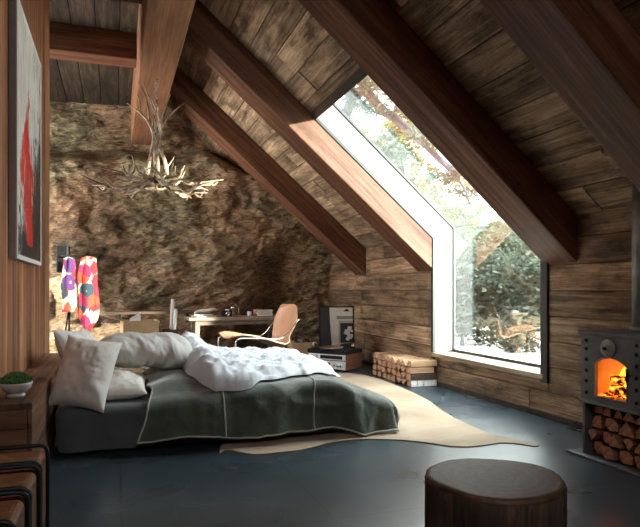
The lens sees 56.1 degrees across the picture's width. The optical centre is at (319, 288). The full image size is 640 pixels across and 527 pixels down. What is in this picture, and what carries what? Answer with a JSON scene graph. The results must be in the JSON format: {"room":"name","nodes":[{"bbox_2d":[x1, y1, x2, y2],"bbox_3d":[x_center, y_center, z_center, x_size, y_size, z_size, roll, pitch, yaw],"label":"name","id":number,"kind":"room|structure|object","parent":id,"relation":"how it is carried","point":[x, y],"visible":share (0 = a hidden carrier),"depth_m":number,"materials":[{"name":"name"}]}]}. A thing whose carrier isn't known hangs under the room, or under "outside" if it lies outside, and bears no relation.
{"room":"attic bedroom","nodes":[
{"label":"attic bedroom","id":0,"kind":"room"},
{"bbox_2d":[0,381,32,397],"bbox_3d":[-1.671,0.551,3.297,0.168,0.078,0.168,0,0,-19],"label":"bowl","id":1,"kind":"object","parent":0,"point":[15,389],"depth_m":3.24,"materials":[{"name":"white ceramic"}]},
{"bbox_2d":[0,0,43,429],"bbox_3d":[-1.385,-0.900,1.878,0.163,4.000,7.650,0,0,-19],"label":"wall","id":2,"kind":"structure","parent":0,"point":[21,283],"depth_m":3.92,"materials":[{"name":"wood"}]},
{"bbox_2d":[9,0,40,265],"bbox_3d":[-2.107,-1.015,4.321,0.048,1.650,1.280,0,0,-19],"label":"painting","id":3,"kind":"object","parent":2,"relation":"attached to","point":[24,62],"visible":1,"depth_m":4.00},
{"bbox_2d":[44,0,48,352],"bbox_3d":[-2.691,-0.900,5.701,0.182,4.000,0.430,0,0,-19],"label":"trim","id":4,"kind":"structure","parent":2,"relation":"attached to","point":[46,2],"depth_m":5.67,"materials":[{"name":"brown wood"}]},
{"bbox_2d":[49,0,138,105],"bbox_3d":[-2.444,-3.273,3.751,4.200,0.754,11.880,0,0,-19],"label":"ceiling","id":5,"kind":"structure","parent":0,"point":[70,81],"depth_m":7.89,"materials":[{"name":"brown wood"}]},
{"bbox_2d":[49,22,136,67],"bbox_3d":[-3.701,-2.750,6.397,3.332,0.300,0.300,0,0,-19],"label":"tie beam","id":6,"kind":"structure","parent":5,"relation":"attached to","point":[68,42],"depth_m":6.67,"materials":[{"name":"wood"}]},
{"bbox_2d":[116,0,141,3],"bbox_3d":[-3.158,-2.750,4.807,3.332,0.300,0.300,0,0,-19],"label":"tie beam","id":7,"kind":"structure","parent":5,"relation":"attached to","point":[130,1],"depth_m":5.43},
{"bbox_2d":[49,101,332,352],"bbox_3d":[-2.895,-1.200,9.326,6.950,4.600,1.137,0,0,-19],"label":"wall","id":8,"kind":"structure","parent":0,"point":[233,244],"depth_m":9.28,"materials":[{"name":"stone"}]},
{"bbox_2d":[56,244,69,272],"bbox_3d":[-3.597,-0.420,8.410,0.150,0.380,0.398,0,0,-19],"label":"wall speaker","id":9,"kind":"object","parent":8,"relation":"attached to","point":[60,249],"visible":0.67,"depth_m":8.22,"materials":[{"name":"black metal"}]},
{"bbox_2d":[57,246,66,270],"bbox_3d":[-3.534,-0.420,8.225,0.124,0.350,0.007,0,0,-19],"label":"grille","id":10,"kind":"object","parent":9,"relation":"attached to","point":[61,250],"depth_m":8.21,"materials":[{"name":"black metal"}]},
{"bbox_2d":[106,310,199,322],"bbox_3d":[-2.424,0.400,8.735,1.300,0.160,0.340,0,0,-19],"label":"wall shelf","id":11,"kind":"object","parent":8,"relation":"attached to","point":[186,312],"visible":0.7,"depth_m":8.55,"materials":[{"name":"brown wood"}]},
{"bbox_2d":[319,306,353,347],"bbox_3d":[0.257,0.683,9.188,0.540,0.837,0.107,0,0,-5],"label":"framed print","id":12,"kind":"object","parent":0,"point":[336,323],"visible":0.59,"depth_m":9.20},
{"bbox_2d":[43,363,639,526],"bbox_3d":[-1.115,1.160,4.100,6.940,0.120,12.080,0,0,-19],"label":"floor","id":13,"kind":"structure","parent":0,"point":[351,483],"depth_m":3.46,"materials":[{"name":"concrete"}]},
{"bbox_2d":[0,490,29,526],"bbox_3d":[-1.061,0.873,1.762,0.349,0.454,0.279,0,0,-19],"label":"stool","id":14,"kind":"object","parent":13,"relation":"on","point":[13,513],"visible":1,"depth_m":1.85,"materials":[{"name":"black metal"}]},
{"bbox_2d":[0,464,40,526],"bbox_3d":[-1.159,0.873,2.051,0.349,0.454,0.279,0,0,-19],"label":"stool","id":15,"kind":"object","parent":13,"relation":"on","point":[28,482],"visible":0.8,"depth_m":2.12,"materials":[{"name":"black metal"}]},
{"bbox_2d":[0,443,49,526],"bbox_3d":[-1.258,0.873,2.340,0.349,0.454,0.279,0,0,-19],"label":"stool","id":16,"kind":"object","parent":13,"relation":"on","point":[42,460],"visible":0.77,"depth_m":2.42,"materials":[{"name":"black metal"}]},
{"bbox_2d":[0,353,61,453],"bbox_3d":[-2.011,0.843,4.306,0.212,0.505,2.610,0,0,-19],"label":"base cabinet","id":17,"kind":"object","parent":13,"relation":"on","point":[33,411],"visible":0.4,"depth_m":3.33,"materials":[{"name":"brown wood"}]},
{"bbox_2d":[0,371,32,397],"bbox_3d":[-1.674,0.518,3.298,0.181,0.144,0.183,0,0,-19],"label":"potted plant","id":18,"kind":"object","parent":17,"relation":"on","point":[15,383],"visible":1,"depth_m":3.25,"materials":[{"name":"green plant"}]},
{"bbox_2d":[61,255,100,330],"bbox_3d":[-3.233,0.322,8.088,0.510,1.565,0.376,0,0,-19],"label":"stand","id":19,"kind":"object","parent":13,"relation":"on","point":[68,313],"visible":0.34,"depth_m":8.18,"materials":[{"name":"black metal"}]},
{"bbox_2d":[61,256,99,330],"bbox_3d":[-3.238,0.064,8.105,0.487,1.017,0.246,0,0,-19],"label":"robe","id":20,"kind":"object","parent":19,"relation":"hanging from","point":[86,276],"visible":1,"depth_m":8.06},
{"bbox_2d":[107,316,161,372],"bbox_3d":[-2.179,0.706,7.016,0.593,0.787,0.340,0,0,-25],"label":"cardboard box","id":21,"kind":"object","parent":13,"relation":"on","point":[143,326],"visible":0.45,"depth_m":6.89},
{"bbox_2d":[129,312,140,320],"bbox_3d":[-2.145,0.585,6.918,0.190,0.630,0.030,0,0,-22],"label":"paper sheet","id":22,"kind":"object","parent":21,"relation":"in","point":[137,317],"visible":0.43,"depth_m":6.94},
{"bbox_2d":[161,329,178,333],"bbox_3d":[-1.789,0.790,7.156,0.200,0.620,0.200,0,0,-19],"label":"bin","id":23,"kind":"object","parent":13,"relation":"on","point":[163,330],"visible":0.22,"depth_m":7.09,"materials":[{"name":"brown wood"}]},
{"bbox_2d":[169,299,174,329],"bbox_3d":[-1.784,0.595,7.163,0.097,0.952,0.042,0,0,-29],"label":"paper roll","id":24,"kind":"object","parent":23,"relation":"in","point":[172,300],"visible":0.34,"depth_m":7.15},
{"bbox_2d":[173,309,176,329],"bbox_3d":[-1.739,0.655,7.149,0.035,0.832,0.070,0,0,45],"label":"paper roll","id":25,"kind":"object","parent":23,"relation":"in","point":[175,310],"visible":0.34,"depth_m":7.14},
{"bbox_2d":[54,372,337,452],"bbox_3d":[-1.063,0.939,5.017,2.034,0.321,1.746,0,0,-19],"label":"bed","id":26,"kind":"object","parent":13,"relation":"on","point":[78,429],"visible":0.14,"depth_m":4.00,"materials":[{"name":"grey fabric"}]},
{"bbox_2d":[53,329,94,358],"bbox_3d":[-1.919,0.540,4.840,0.311,0.463,0.569,0,0,7],"label":"pillow","id":27,"kind":"object","parent":26,"relation":"on","point":[61,337],"visible":0.28,"depth_m":4.63,"materials":[{"name":"white fabric"}]},
{"bbox_2d":[49,334,122,412],"bbox_3d":[-1.573,0.562,4.027,0.347,0.504,0.371,0,0,13],"label":"pillow","id":28,"kind":"object","parent":26,"relation":"on","point":[84,374],"visible":0.99,"depth_m":3.91,"materials":[{"name":"beige fabric"}]},
{"bbox_2d":[106,368,146,400],"bbox_3d":[-1.477,0.683,4.340,0.442,0.196,0.436,0,0,-16],"label":"pillow","id":29,"kind":"object","parent":26,"relation":"on","point":[125,383],"visible":0.58,"depth_m":4.21,"materials":[{"name":"beige fabric"}]},
{"bbox_2d":[137,366,399,443],"bbox_3d":[-0.550,0.857,5.083,1.977,0.456,1.836,0,0,-19],"label":"throw blanket","id":30,"kind":"object","parent":26,"relation":"on","point":[179,406],"visible":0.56,"depth_m":4.26,"materials":[{"name":"green fabric"}]},
{"bbox_2d":[99,332,340,391],"bbox_3d":[-0.810,0.574,5.098,2.077,0.454,1.788,0,0,-19],"label":"duvet","id":31,"kind":"object","parent":30,"relation":"on","point":[217,368],"visible":0.92,"depth_m":4.54,"materials":[{"name":"white fabric"}]},
{"bbox_2d":[184,315,279,347],"bbox_3d":[-1.238,0.748,8.728,1.380,0.705,0.600,0,0,-19],"label":"desk","id":32,"kind":"object","parent":13,"relation":"on","point":[196,322],"visible":0.44,"depth_m":8.48,"materials":[{"name":"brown wood"}]},
{"bbox_2d":[191,315,216,316],"bbox_3d":[-1.644,0.385,8.526,0.300,0.020,0.220,0,0,-33],"label":"book","id":33,"kind":"object","parent":32,"relation":"on","point":[191,315],"visible":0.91,"depth_m":8.46,"materials":[{"name":"paper"}]},
{"bbox_2d":[194,313,212,315],"bbox_3d":[-1.657,0.363,8.532,0.260,0.022,0.190,0,0,-13],"label":"book","id":34,"kind":"object","parent":33,"relation":"on","point":[206,314],"visible":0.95,"depth_m":8.45,"materials":[{"name":"paper"}]},
{"bbox_2d":[194,308,217,313],"bbox_3d":[-1.623,0.312,8.537,0.338,0.082,0.062,0,0,-13],"label":"driftwood","id":35,"kind":"object","parent":34,"relation":"on","point":[210,309],"visible":1,"depth_m":8.52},
{"bbox_2d":[221,309,231,316],"bbox_3d":[-1.337,0.343,8.629,0.150,0.105,0.106,0,0,-30],"label":"camera","id":36,"kind":"object","parent":32,"relation":"on","point":[226,312],"visible":1,"depth_m":8.60,"materials":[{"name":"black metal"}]},
{"bbox_2d":[253,314,272,315],"bbox_3d":[-0.837,0.379,8.823,0.250,0.032,0.180,0,0,-26],"label":"book","id":37,"kind":"object","parent":32,"relation":"on","point":[253,314],"visible":0.88,"depth_m":8.75,"materials":[{"name":"paper"}]},
{"bbox_2d":[254,312,271,313],"bbox_3d":[-0.837,0.349,8.823,0.230,0.026,0.180,0,0,-26],"label":"book","id":38,"kind":"object","parent":37,"relation":"on","point":[254,312],"visible":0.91,"depth_m":8.74,"materials":[{"name":"paper"}]},
{"bbox_2d":[253,309,271,311],"bbox_3d":[-0.837,0.319,8.823,0.240,0.034,0.180,0,0,-27],"label":"book","id":39,"kind":"object","parent":38,"relation":"on","point":[254,310],"visible":1,"depth_m":8.78,"materials":[{"name":"paper"}]},
{"bbox_2d":[218,304,300,346],"bbox_3d":[-0.774,0.652,7.851,0.969,0.899,0.699,0,0,-29],"label":"lounge chair","id":40,"kind":"object","parent":13,"relation":"on","point":[285,320],"visible":0.94,"depth_m":7.99,"materials":[{"name":"beige leather"}]},
{"bbox_2d":[287,341,314,354],"bbox_3d":[-0.281,0.932,8.696,0.340,0.335,0.260,0,0,-19],"label":"box","id":41,"kind":"object","parent":13,"relation":"on","point":[302,347],"visible":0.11,"depth_m":8.58,"materials":[{"name":"cardboard"}]},
{"bbox_2d":[320,358,361,370],"bbox_3d":[0.204,1.032,8.306,0.600,0.137,0.466,0,0,33],"label":"amplifier","id":42,"kind":"object","parent":13,"relation":"on","point":[357,363],"visible":0.59,"depth_m":8.07,"materials":[{"name":"brown wood"}]},
{"bbox_2d":[308,352,361,360],"bbox_3d":[0.204,0.920,8.306,0.600,0.085,0.466,0,0,33],"label":"radio tuner","id":43,"kind":"object","parent":42,"relation":"on","point":[322,356],"visible":0.73,"depth_m":8.12,"materials":[{"name":"silver wood"}]},
{"bbox_2d":[307,342,361,354],"bbox_3d":[0.206,0.805,8.307,0.624,0.143,0.442,0,0,33],"label":"turntable","id":44,"kind":"object","parent":43,"relation":"on","point":[329,349],"visible":1,"depth_m":8.19,"materials":[{"name":"metal"}]},
{"bbox_2d":[220,373,538,454],"bbox_3d":[0.241,1.096,5.913,2.225,0.008,3.719,0,0,-6],"label":"rug","id":45,"kind":"object","parent":13,"relation":"on","point":[422,421],"visible":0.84,"depth_m":4.53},
{"bbox_2d":[378,371,388,376],"bbox_3d":[0.891,1.061,7.552,0.318,0.066,0.113,0,0,-19],"label":"log","id":46,"kind":"object","parent":13,"relation":"on","point":[380,373],"visible":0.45,"depth_m":7.47,"materials":[{"name":"brown wood"}]},
{"bbox_3d":[0.888,0.987,7.548,0.317,0.069,0.103,0,0,-19],"label":"log","id":47,"kind":"object","parent":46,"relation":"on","visible":0},
{"bbox_3d":[0.891,0.914,7.554,0.314,0.069,0.116,0,0,-19],"label":"log","id":48,"kind":"object","parent":47,"relation":"on","visible":0},
{"bbox_2d":[378,352,402,358],"bbox_3d":[0.897,0.841,7.556,0.326,0.072,0.120,0,0,-19],"label":"log","id":49,"kind":"object","parent":48,"relation":"on","point":[380,355],"visible":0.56,"depth_m":7.53,"materials":[{"name":"brown wood"}]},
{"bbox_2d":[391,376,397,381],"bbox_3d":[1.016,1.061,7.176,0.319,0.067,0.112,0,0,-19],"label":"log","id":50,"kind":"object","parent":13,"relation":"on","point":[393,378],"visible":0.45,"depth_m":7.08,"materials":[{"name":"brown wood"}]},
{"bbox_2d":[392,369,399,374],"bbox_3d":[1.036,0.989,7.187,0.334,0.069,0.120,0,0,-19],"label":"log","id":51,"kind":"object","parent":50,"relation":"on","point":[394,371],"visible":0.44,"depth_m":7.11,"materials":[{"name":"brown wood"}]},
{"bbox_2d":[391,363,397,368],"bbox_3d":[1.026,0.915,7.183,0.325,0.070,0.116,0,0,-19],"label":"log","id":52,"kind":"object","parent":51,"relation":"on","point":[394,365],"visible":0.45,"depth_m":7.10,"materials":[{"name":"brown wood"}]},
{"bbox_2d":[390,356,416,362],"bbox_3d":[1.010,0.841,7.180,0.315,0.071,0.118,0,0,-19],"label":"log","id":53,"kind":"object","parent":52,"relation":"on","point":[394,359],"visible":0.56,"depth_m":7.13,"materials":[{"name":"brown wood"}]},
{"bbox_2d":[401,379,408,384],"bbox_3d":[1.097,1.061,6.920,0.310,0.069,0.101,0,0,-19],"label":"log","id":54,"kind":"object","parent":13,"relation":"on","point":[404,381],"visible":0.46,"depth_m":6.85,"materials":[{"name":"brown wood"}]},
{"bbox_2d":[401,372,408,377],"bbox_3d":[1.109,0.987,6.929,0.332,0.070,0.104,0,0,-19],"label":"log","id":55,"kind":"object","parent":54,"relation":"on","point":[404,374],"visible":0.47,"depth_m":6.86,"materials":[{"name":"brown wood"}]},
{"bbox_2d":[401,366,427,371],"bbox_3d":[1.101,0.914,6.924,0.331,0.070,0.106,0,0,-19],"label":"log","id":56,"kind":"object","parent":55,"relation":"on","point":[403,368],"visible":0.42,"depth_m":6.86,"materials":[{"name":"brown wood"}]},
{"bbox_2d":[400,358,428,365],"bbox_3d":[1.104,0.841,6.928,0.334,0.071,0.123,0,0,-19],"label":"log","id":57,"kind":"object","parent":56,"relation":"on","point":[404,361],"visible":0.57,"depth_m":6.89,"materials":[{"name":"brown wood"}]},
{"bbox_2d":[407,379,436,386],"bbox_3d":[1.155,1.061,6.806,0.325,0.068,0.113,0,0,-19],"label":"log","id":58,"kind":"object","parent":13,"relation":"on","point":[430,382],"visible":1,"depth_m":6.76,"materials":[{"name":"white wood"}]},
{"bbox_2d":[406,373,435,379],"bbox_3d":[1.148,0.988,6.805,0.327,0.067,0.112,0,0,-19],"label":"log","id":59,"kind":"object","parent":58,"relation":"on","point":[420,376],"visible":0.98,"depth_m":6.75,"materials":[{"name":"wood"}]},
{"bbox_2d":[406,366,433,373],"bbox_3d":[1.133,0.914,6.801,0.300,0.068,0.113,0,0,-19],"label":"log","id":60,"kind":"object","parent":59,"relation":"on","point":[411,370],"visible":1,"depth_m":6.75,"materials":[{"name":"brown wood"}]},
{"bbox_2d":[407,360,436,366],"bbox_3d":[1.160,0.841,6.810,0.330,0.067,0.110,0,0,-19],"label":"log","id":61,"kind":"object","parent":60,"relation":"on","point":[418,363],"visible":1,"depth_m":6.76,"materials":[{"name":"brown wood"}]},
{"bbox_2d":[424,458,567,526],"bbox_3d":[0.655,0.898,2.238,0.527,0.404,0.522,0,0,-19],"label":"tree stump","id":62,"kind":"object","parent":13,"relation":"on","point":[469,492],"visible":1,"depth_m":2.10,"materials":[{"name":"brown wood"}]},
{"bbox_2d":[567,183,639,477],"bbox_3d":[2.040,0.100,3.814,0.574,2.000,0.680,0,0,-19],"label":"wood stove","id":63,"kind":"object","parent":13,"relation":"on","point":[604,353],"visible":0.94,"depth_m":3.85,"materials":[{"name":"metal"}]},
{"bbox_2d":[594,440,608,453],"bbox_3d":[1.993,1.038,3.976,0.360,0.082,0.095,0,0,-19],"label":"log","id":64,"kind":"object","parent":63,"relation":"on","point":[598,445],"visible":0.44,"depth_m":3.92,"materials":[{"name":"brown wood"}]},
{"bbox_2d":[588,428,609,439],"bbox_3d":[1.944,0.950,3.970,0.360,0.075,0.071,0,0,-19],"label":"log","id":65,"kind":"object","parent":64,"relation":"on","point":[595,434],"visible":0.47,"depth_m":3.91,"materials":[{"name":"brown wood"}]},
{"bbox_2d":[592,415,609,428],"bbox_3d":[1.977,0.864,3.979,0.360,0.083,0.083,0,0,-19],"label":"log","id":66,"kind":"object","parent":65,"relation":"on","point":[599,421],"visible":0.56,"depth_m":3.90,"materials":[{"name":"brown wood"}]},
{"bbox_2d":[594,406,604,413],"bbox_3d":[1.990,0.785,3.982,0.360,0.057,0.082,0,0,-19],"label":"log","id":67,"kind":"object","parent":66,"relation":"on","point":[598,409],"visible":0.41,"depth_m":3.92,"materials":[{"name":"brown wood"}]},
{"bbox_2d":[602,445,627,459],"bbox_3d":[1.988,1.038,3.850,0.360,0.084,0.103,0,0,-19],"label":"log","id":68,"kind":"object","parent":63,"relation":"on","point":[609,452],"visible":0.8,"depth_m":3.78,"materials":[{"name":"brown wood"}]},
{"bbox_2d":[603,431,618,442],"bbox_3d":[2.007,0.952,3.900,0.360,0.073,0.070,0,0,-19],"label":"log","id":69,"kind":"object","parent":68,"relation":"on","point":[607,436],"visible":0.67,"depth_m":3.84,"materials":[{"name":"brown wood"}]},
{"bbox_2d":[605,417,627,431],"bbox_3d":[2.026,0.865,3.879,0.360,0.085,0.106,0,0,-19],"label":"log","id":70,"kind":"object","parent":69,"relation":"on","point":[613,424],"visible":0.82,"depth_m":3.80,"materials":[{"name":"brown wood"}]},
{"bbox_2d":[603,408,617,416],"bbox_3d":[2.004,0.785,3.896,0.360,0.057,0.062,0,0,-19],"label":"log","id":71,"kind":"object","parent":70,"relation":"on","point":[608,412],"visible":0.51,"depth_m":3.82,"materials":[{"name":"brown wood"}]},
{"bbox_2d":[614,411,626,419],"bbox_3d":[2.043,0.785,3.830,0.360,0.061,0.069,0,0,-19],"label":"log","id":72,"kind":"object","parent":70,"relation":"on","point":[619,414],"visible":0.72,"depth_m":3.76,"materials":[{"name":"brown wood"}]},
{"bbox_2d":[609,384,625,397],"bbox_3d":[1.922,0.647,3.747,0.067,0.066,0.240,0,0,-19],"label":"log","id":73,"kind":"object","parent":63,"relation":"on","point":[616,390],"visible":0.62,"depth_m":3.79,"materials":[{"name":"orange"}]},
{"bbox_2d":[610,375,625,383],"bbox_3d":[1.968,0.576,3.768,0.260,0.050,0.051,0,0,33],"label":"log","id":74,"kind":"object","parent":73,"relation":"on","point":[614,379],"visible":0.53,"depth_m":3.80,"materials":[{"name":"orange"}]},
{"bbox_2d":[619,450,639,464],"bbox_3d":[2.049,1.038,3.745,0.360,0.082,0.105,0,0,-19],"label":"log","id":75,"kind":"object","parent":63,"relation":"on","point":[627,457],"visible":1,"depth_m":3.67,"materials":[{"name":"brown wood"}]},
{"bbox_2d":[609,434,630,448],"bbox_3d":[2.006,0.951,3.806,0.360,0.075,0.088,0,0,-19],"label":"log","id":76,"kind":"object","parent":75,"relation":"on","point":[617,441],"visible":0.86,"depth_m":3.74,"materials":[{"name":"brown wood"}]},
{"bbox_2d":[624,438,639,450],"bbox_3d":[2.053,0.951,3.722,0.360,0.075,0.072,0,0,-19],"label":"log","id":77,"kind":"object","parent":75,"relation":"on","point":[631,444],"visible":1,"depth_m":3.66,"materials":[{"name":"brown wood"}]},
{"bbox_2d":[618,422,639,437],"bbox_3d":[2.055,0.864,3.755,0.360,0.089,0.121,0,0,-19],"label":"log","id":78,"kind":"object","parent":77,"relation":"on","point":[629,429],"visible":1,"depth_m":3.69,"materials":[{"name":"brown wood"}]},
{"bbox_2d":[623,413,639,422],"bbox_3d":[2.065,0.785,3.740,0.360,0.062,0.097,0,0,-19],"label":"log","id":79,"kind":"object","parent":78,"relation":"on","point":[632,418],"visible":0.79,"depth_m":3.67,"materials":[{"name":"brown wood"}]},
{"bbox_2d":[635,456,639,468],"bbox_3d":[2.079,1.037,3.640,0.360,0.084,0.077,0,0,-19],"label":"log","id":80,"kind":"object","parent":63,"relation":"on","point":[637,458],"visible":1,"depth_m":3.59,"materials":[{"name":"brown wood"}]},
{"bbox_2d":[634,444,639,454],"bbox_3d":[2.076,0.951,3.638,0.360,0.075,0.081,0,0,-19],"label":"log","id":81,"kind":"object","parent":80,"relation":"on","point":[637,449],"visible":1,"depth_m":3.59,"materials":[{"name":"brown wood"}]},
{"bbox_3d":[1.069,1.061,7.053,0.323,0.069,0.106,0,0,-19],"label":"log","id":82,"kind":"object","parent":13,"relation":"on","visible":0},
{"bbox_3d":[1.069,0.987,7.057,0.322,0.072,0.120,0,0,-19],"label":"log","id":83,"kind":"object","parent":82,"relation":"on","visible":0},
{"bbox_3d":[1.064,0.914,7.049,0.318,0.069,0.106,0,0,-19],"label":"log","id":84,"kind":"object","parent":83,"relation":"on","visible":0},
{"bbox_2d":[397,357,422,363],"bbox_3d":[1.069,0.841,7.057,0.319,0.072,0.125,0,0,-19],"label":"log","id":85,"kind":"object","parent":84,"relation":"on","point":[399,360],"visible":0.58,"depth_m":7.03,"materials":[{"name":"brown wood"}]},
{"bbox_3d":[0.983,1.062,7.303,0.321,0.071,0.122,0,0,-19],"label":"log","id":86,"kind":"object","parent":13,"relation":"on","visible":0},
{"bbox_3d":[0.987,0.987,7.307,0.324,0.069,0.103,0,0,-19],"label":"log","id":87,"kind":"object","parent":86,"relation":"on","visible":0},
{"bbox_3d":[0.990,0.915,7.311,0.330,0.067,0.110,0,0,-19],"label":"log","id":88,"kind":"object","parent":87,"relation":"on","visible":0},
{"bbox_2d":[386,355,411,361],"bbox_3d":[0.972,0.841,7.303,0.322,0.072,0.121,0,0,-19],"label":"log","id":89,"kind":"object","parent":88,"relation":"on","point":[388,358],"visible":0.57,"depth_m":7.27,"materials":[{"name":"brown wood"}]},
{"bbox_3d":[0.842,1.063,7.677,0.318,0.069,0.118,0,0,-19],"label":"log","id":90,"kind":"object","parent":13,"relation":"on","visible":0},
{"bbox_3d":[0.837,0.988,7.673,0.310,0.068,0.110,0,0,-19],"label":"log","id":91,"kind":"object","parent":90,"relation":"on","visible":0},
{"bbox_3d":[0.848,0.913,7.677,0.322,0.069,0.102,0,0,-19],"label":"log","id":92,"kind":"object","parent":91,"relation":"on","visible":0},
{"bbox_2d":[373,351,397,357],"bbox_3d":[0.848,0.840,7.680,0.328,0.072,0.120,0,0,-19],"label":"log","id":93,"kind":"object","parent":92,"relation":"on","point":[375,355],"visible":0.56,"depth_m":7.64,"materials":[{"name":"brown wood"}]},
{"bbox_2d":[166,0,639,258],"bbox_3d":[0.579,-1.991,4.784,3.714,3.272,11.880,0,0,-19],"label":"ceiling","id":94,"kind":"structure","parent":0,"point":[291,44],"depth_m":4.51,"materials":[{"name":"brown wood"}]},
{"bbox_2d":[131,0,195,144],"bbox_3d":[-0.909,-2.710,3.932,0.358,0.980,11.230,0,0,-19],"label":"ridge beam","id":95,"kind":"structure","parent":94,"relation":"attached to","point":[162,26],"depth_m":5.78,"materials":[{"name":"brown wood"}]},
{"bbox_2d":[80,79,223,200],"bbox_3d":[-1.740,-1.621,6.354,1.367,1.271,1.376,0,0,1],"label":"antler chandelier","id":96,"kind":"object","parent":95,"relation":"hanging from","point":[134,188],"visible":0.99,"depth_m":6.28,"materials":[{"name":"beige"}]},
{"bbox_2d":[169,67,365,274],"bbox_3d":[-0.757,-1.657,8.512,2.890,2.885,0.400,0,0,-19],"label":"rafter","id":97,"kind":"object","parent":94,"relation":"attached to","point":[199,107],"visible":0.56,"depth_m":8.37,"materials":[{"name":"wood"}]},
{"bbox_2d":[184,0,431,270],"bbox_3d":[-0.117,-1.657,6.638,2.890,2.885,0.400,0,0,-19],"label":"rafter","id":98,"kind":"object","parent":94,"relation":"attached to","point":[206,35],"visible":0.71,"depth_m":6.48,"materials":[{"name":"wood"}]},
{"bbox_2d":[309,67,549,382],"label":"window","id":99,"kind":"structure","parent":94,"relation":"attached to","point":[328,114],"depth_m":6.73,"materials":[{"name":"metal"}]},
{"bbox_2d":[298,0,576,263],"bbox_3d":[0.617,-1.657,4.490,2.890,2.885,0.400,0,0,-19],"label":"rafter","id":100,"kind":"object","parent":94,"relation":"attached to","point":[372,33],"visible":1,"depth_m":4.50,"materials":[{"name":"wood"}]},
{"bbox_2d":[479,0,639,191],"bbox_3d":[1.069,-1.657,3.166,2.890,2.885,0.400,0,0,-19],"label":"rafter","id":101,"kind":"object","parent":94,"relation":"attached to","point":[587,51],"visible":1,"depth_m":3.20,"materials":[{"name":"wood"}]},
{"bbox_2d":[327,206,631,421],"bbox_3d":[2.012,0.200,5.274,0.263,1.800,11.880,0,0,-19],"label":"wall","id":102,"kind":"structure","parent":0,"point":[391,302],"depth_m":5.15,"materials":[{"name":"brown wood"}]},
{"bbox_2d":[362,360,582,428],"bbox_3d":[1.159,1.075,7.360,0.028,0.050,6.580,0,0,-19],"label":"baseboard","id":103,"kind":"structure","parent":102,"relation":"attached to","point":[560,419],"depth_m":5.51,"materials":[{"name":"brown wood"}]},
{"bbox_3d":[0.937,0.914,7.433,0.334,0.067,0.111,0,0,-19],"label":"log","id":104,"kind":"object","parent":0,"visible":0},
{"bbox_2d":[381,354,407,360],"bbox_3d":[0.935,0.841,7.430,0.329,0.070,0.121,0,0,-19],"label":"log","id":105,"kind":"object","parent":104,"relation":"on","point":[384,357],"visible":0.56,"depth_m":7.38,"materials":[{"name":"brown wood"}]},
{"label":"outside","id":106,"kind":"structure","parent":0,"visible":0},
{"bbox_2d":[459,327,539,337],"bbox_3d":[26.936,1.420,19.768,56.240,0.360,100.000,0,0,-19],"label":"ground","id":107,"kind":"structure","parent":106,"point":[536,333],"depth_m":16.35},
{"bbox_2d":[338,76,482,204],"bbox_3d":[1.426,-2.408,13.933,2.537,7.337,4.878,0,0,-42],"label":"tree","id":108,"kind":"object","parent":107,"relation":"on","point":[364,89],"visible":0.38,"depth_m":13.63,"materials":[{"name":"orange-brown autumn leaf"},{"name":"bark"}]},
{"bbox_2d":[355,101,491,235],"bbox_3d":[2.609,-2.575,19.019,5.570,7.610,4.087,0,0,-33],"label":"tree","id":109,"kind":"object","parent":107,"relation":"on","point":[449,211],"visible":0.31,"depth_m":18.68,"materials":[{"name":"yellow plant"}]},
{"bbox_2d":[456,239,492,345],"bbox_3d":[2.706,0.122,12.222,1.574,2.241,1.444,0,0,16],"label":"bush","id":110,"kind":"object","parent":107,"relation":"on","point":[463,280],"visible":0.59,"depth_m":12.05,"materials":[{"name":"grey plant"}]},
{"bbox_2d":[431,200,518,334],"bbox_3d":[3.996,-0.551,16.470,3.424,3.924,2.623,0,0,-19],"label":"bush","id":111,"kind":"object","parent":107,"relation":"on","point":[467,211],"visible":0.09,"depth_m":16.20,"materials":[{"name":"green plant"}]},
{"bbox_2d":[456,215,515,242],"bbox_3d":[7.365,-1.455,24.188,6.006,5.349,3.512,0,0,-3],"label":"tree","id":112,"kind":"object","parent":107,"relation":"on","point":[479,215],"visible":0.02,"depth_m":23.62,"materials":[{"name":"yellow plant"}]},
{"bbox_2d":[456,204,525,329],"bbox_3d":[5.083,-0.823,16.875,3.479,4.086,2.683,0,0,6],"label":"bush","id":113,"kind":"object","parent":107,"relation":"on","point":[496,214],"visible":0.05,"depth_m":16.51,"materials":[{"name":"green plant"}]},
{"bbox_2d":[457,204,529,343],"bbox_3d":[3.667,-0.310,12.677,2.122,3.060,1.909,0,0,-40],"label":"bush","id":114,"kind":"object","parent":107,"relation":"on","point":[491,261],"visible":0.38,"depth_m":12.41,"materials":[{"name":"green plant"}]},
{"bbox_2d":[456,336,539,363],"bbox_3d":[4.834,1.275,6.512,5.840,0.250,15.200,0,0,-19],"label":"terrace","id":115,"kind":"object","parent":107,"relation":"on","point":[471,346],"depth_m":11.04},
{"bbox_2d":[480,243,539,347],"bbox_3d":[3.975,0.017,11.992,1.608,2.746,1.478,0,0,12],"label":"bush","id":116,"kind":"object","parent":115,"relation":"on","point":[512,300],"visible":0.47,"depth_m":11.82,"materials":[{"name":"green plant"}]},
{"bbox_2d":[471,310,539,353],"bbox_3d":[3.427,0.788,10.860,1.450,0.864,1.467,0,0,29],"label":"bush","id":117,"kind":"object","parent":107,"relation":"on","point":[516,339],"visible":0.98,"depth_m":10.81,"materials":[{"name":"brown plant"}]},
{"bbox_2d":[499,230,539,332],"bbox_3d":[6.152,-0.720,15.945,3.020,4.066,2.670,0,0,-32],"label":"bush","id":118,"kind":"object","parent":107,"relation":"on","point":[526,253],"visible":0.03,"depth_m":15.71,"materials":[{"name":"green plant"}]},
{"bbox_2d":[508,238,539,346],"bbox_3d":[4.523,-0.083,11.739,1.760,2.606,1.727,0,0,-19],"label":"bush","id":119,"kind":"object","parent":107,"relation":"on","point":[535,316],"visible":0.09,"depth_m":11.56,"materials":[{"name":"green plant"}]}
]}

